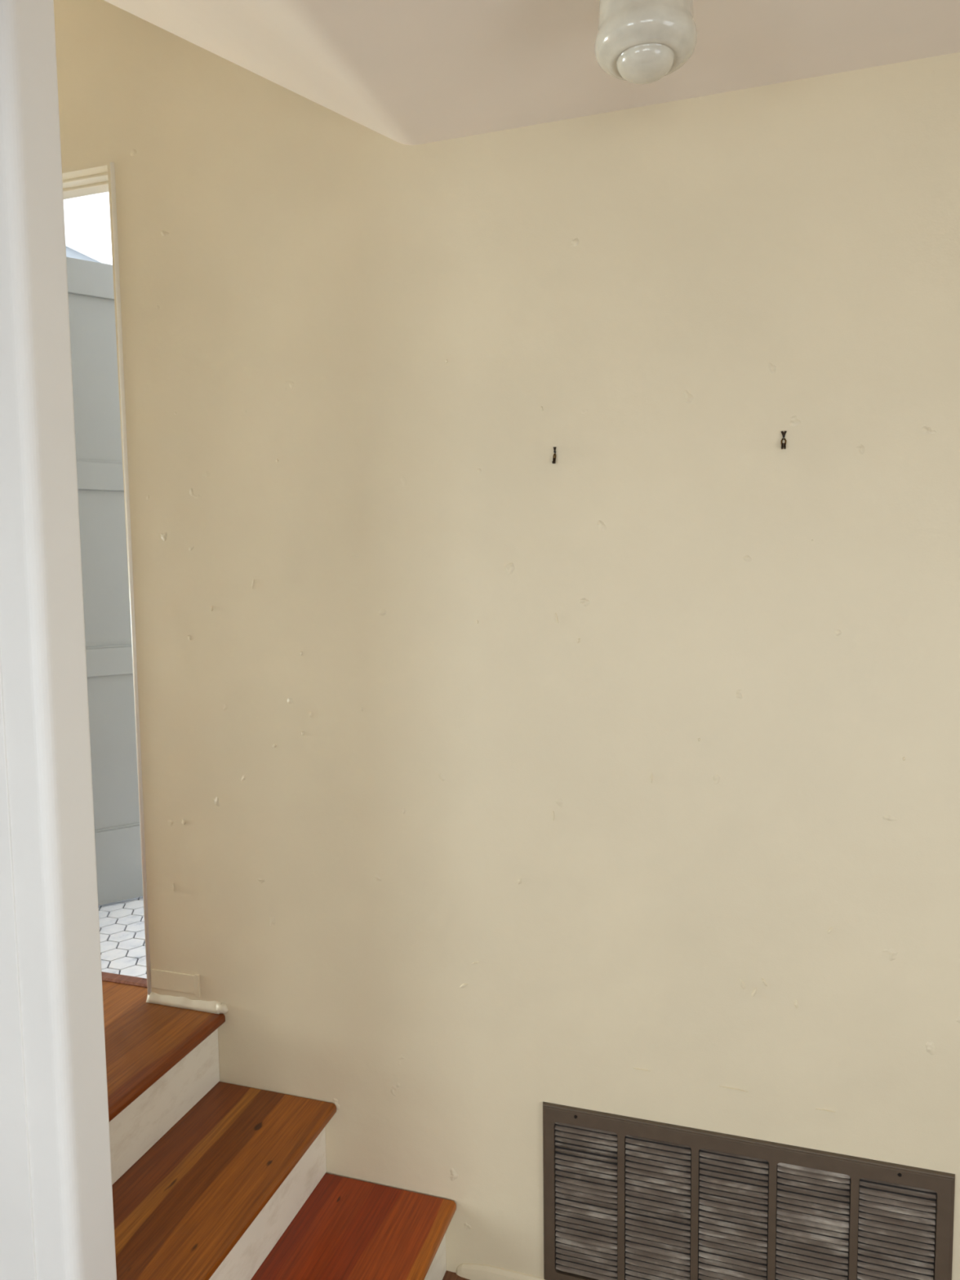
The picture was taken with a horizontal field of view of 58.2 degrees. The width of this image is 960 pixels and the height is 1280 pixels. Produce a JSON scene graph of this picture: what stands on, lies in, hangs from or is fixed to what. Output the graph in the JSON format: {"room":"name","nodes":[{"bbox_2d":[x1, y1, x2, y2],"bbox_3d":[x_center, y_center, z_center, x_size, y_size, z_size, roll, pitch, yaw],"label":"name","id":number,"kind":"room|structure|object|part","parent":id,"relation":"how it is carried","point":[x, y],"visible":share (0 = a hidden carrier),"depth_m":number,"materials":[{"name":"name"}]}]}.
{"room":"stairwell","nodes":[
{"label":"stairwell","id":0,"kind":"room"},
{"bbox_2d":[0,0,116,1279],"bbox_3d":[-2.829,0.261,2.039,4.590,2.678,0.095,1,5,17],"label":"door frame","id":1,"kind":"structure","parent":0,"point":[42,644],"depth_m":1.32,"materials":[{"name":"white paint"}]},
{"bbox_2d":[0,648,36,1279],"bbox_3d":[-0.804,0.290,1.356,0.164,2.678,0.005,1,5,17],"label":"trim","id":2,"kind":"structure","parent":1,"relation":"attached to","point":[17,1247],"depth_m":1.37,"materials":[{"name":"white paint"}]},
{"bbox_2d":[66,246,100,262],"bbox_3d":[-1.534,-0.343,3.961,0.100,2.514,2.725,1,5,17],"label":"wall","id":3,"kind":"structure","parent":0,"point":[71,253],"depth_m":3.46,"materials":[{"name":"paint"}]},
{"bbox_2d":[63,191,112,265],"bbox_3d":[-0.605,-1.638,3.613,2.050,0.100,2.825,1,5,17],"label":"ceiling","id":4,"kind":"structure","parent":0,"point":[87,228],"depth_m":3.22,"materials":[{"name":"paint"}]},
{"bbox_2d":[98,897,146,974],"bbox_3d":[-0.589,0.894,3.769,1.850,0.056,2.725,1,5,17],"label":"floor","id":5,"kind":"structure","parent":0,"point":[139,897],"depth_m":2.76,"materials":[{"name":"grey tile"}]},
{"bbox_2d":[97,896,146,978],"bbox_3d":[-0.696,0.867,3.751,1.444,0.004,2.619,1,5,17],"label":"floor tiles","id":6,"kind":"structure","parent":5,"relation":"on","point":[119,962],"depth_m":2.75,"materials":[{"name":"tile"}]},
{"bbox_2d":[102,981,147,1000],"bbox_3d":[-1.333,0.986,2.508,0.920,0.027,0.062,1,5,17],"label":"floor","id":7,"kind":"structure","parent":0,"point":[108,988],"depth_m":2.40,"materials":[{"name":"brown wood"}]},
{"bbox_2d":[442,1270,469,1279],"bbox_3d":[-0.956,1.781,-0.139,5.300,0.050,4.880,1,5,17],"label":"floor","id":8,"kind":"structure","parent":0,"point":[449,1275],"depth_m":2.11,"materials":[{"name":"brown wood"}]},
{"bbox_2d":[102,993,456,1279],"bbox_3d":[-2.524,1.277,2.478,4.931,0.572,0.755,1,5,17],"label":"staircase","id":9,"kind":"structure","parent":8,"relation":"on","point":[212,1179],"depth_m":2.00,"materials":[{"name":"brown wood"}]},
{"bbox_2d":[53,0,959,1279],"bbox_3d":[-1.195,-0.328,2.367,7.500,3.858,0.108,1,5,17],"label":"wall","id":10,"kind":"structure","parent":0,"point":[486,780],"depth_m":1.93,"materials":[{"name":"beige paint"}]},
{"bbox_2d":[62,172,108,199],"bbox_3d":[-1.349,-1.201,2.368,0.922,0.015,0.069,1,5,17],"label":"trim","id":11,"kind":"structure","parent":10,"relation":"attached to","point":[98,183],"depth_m":2.26,"materials":[{"name":"paint"}]},
{"bbox_2d":[66,257,142,906],"bbox_3d":[-1.400,-0.159,2.847,0.860,2.186,0.101,-4,6,-34],"label":"door","id":12,"kind":"structure","parent":10,"relation":"in","point":[91,294],"depth_m":2.95,"materials":[{"name":"paint"}]},
{"bbox_3d":[-1.426,-0.866,2.814,0.660,0.564,0.018,-4,6,-34],"label":"panel","id":13,"kind":"part","parent":12,"relation":"part of","materials":[{"name":"paint"}]},
{"bbox_3d":[-1.418,-0.233,2.865,0.660,0.554,0.018,-4,6,-34],"label":"panel","id":14,"kind":"part","parent":12,"relation":"part of","materials":[{"name":"paint"}]},
{"bbox_3d":[-1.410,0.400,2.916,0.660,0.558,0.018,-4,6,-34],"label":"panel","id":15,"kind":"part","parent":12,"relation":"part of","materials":[{"name":"paint"}]},
{"bbox_2d":[101,971,146,987],"bbox_3d":[-1.317,0.975,2.556,0.920,0.027,0.040,1,5,17],"label":"threshold","id":16,"kind":"object","parent":10,"relation":"attached to","point":[106,976],"depth_m":2.45,"materials":[{"name":"brown wood"}]},
{"bbox_2d":[110,162,151,995],"bbox_3d":[-0.911,-0.110,2.254,0.009,2.185,0.015,-4,6,-37],"label":"trim","id":17,"kind":"structure","parent":10,"relation":"attached to","point":[112,164],"depth_m":2.24,"materials":[{"name":"paint"}]},
{"bbox_2d":[455,1262,545,1279],"bbox_3d":[1.119,1.557,1.752,2.472,0.042,0.014,1,5,17],"label":"baseboard","id":18,"kind":"structure","parent":10,"relation":"attached to","point":[471,1271],"depth_m":2.09,"materials":[{"name":"beige paint"}]},
{"bbox_2d":[551,446,555,463],"bbox_3d":[0.162,-0.404,1.884,0.008,0.037,0.014,1,5,17],"label":"hook","id":19,"kind":"object","parent":10,"relation":"attached to","point":[553,461],"visible":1,"depth_m":1.88,"materials":[{"name":"black metal"}]},
{"bbox_2d":[542,1101,955,1279],"bbox_3d":[0.561,1.308,1.904,0.864,0.440,0.014,1,5,17],"label":"air vent","id":20,"kind":"object","parent":10,"relation":"in","point":[625,1197],"visible":1,"depth_m":1.91,"materials":[{"name":"brown metal"}]},
{"bbox_3d":[0.246,1.306,2.003,0.145,0.368,0.008,1,5,17],"label":"louver panel","id":21,"kind":"part","parent":20,"relation":"part of","materials":[{"name":"metal"}]},
{"bbox_3d":[0.403,1.307,1.955,0.145,0.367,0.008,1,5,17],"label":"louver panel","id":22,"kind":"part","parent":20,"relation":"part of","materials":[{"name":"metal"}]},
{"bbox_3d":[0.559,1.310,1.906,0.145,0.368,0.008,1,5,17],"label":"louver panel","id":23,"kind":"part","parent":20,"relation":"part of","materials":[{"name":"metal"}]},
{"bbox_3d":[0.715,1.312,1.857,0.145,0.369,0.008,1,5,17],"label":"louver panel","id":24,"kind":"part","parent":20,"relation":"part of","materials":[{"name":"metal"}]},
{"bbox_3d":[0.872,1.313,1.808,0.145,0.368,0.008,1,5,17],"label":"louver panel","id":25,"kind":"part","parent":20,"relation":"part of","materials":[{"name":"metal"}]},
{"bbox_2d":[780,431,786,448],"bbox_3d":[0.614,-0.405,1.742,0.012,0.037,0.014,1,5,17],"label":"hook","id":26,"kind":"object","parent":10,"relation":"attached to","point":[783,445],"visible":1,"depth_m":1.74,"materials":[{"name":"black metal"}]},
{"bbox_2d":[103,0,959,145],"bbox_3d":[-1.337,-1.644,1.859,7.500,1.110,0.760,1,5,17],"label":"ceiling","id":27,"kind":"structure","parent":0,"point":[407,72],"depth_m":1.61,"materials":[{"name":"paint"}]},
{"bbox_2d":[595,0,697,84],"bbox_3d":[0.259,-0.976,1.350,0.158,0.178,0.158,1,5,17],"label":"ceiling light","id":28,"kind":"object","parent":27,"relation":"attached to","point":[637,42],"visible":1,"depth_m":1.31,"materials":[{"name":"white ceramic"}]}
]}

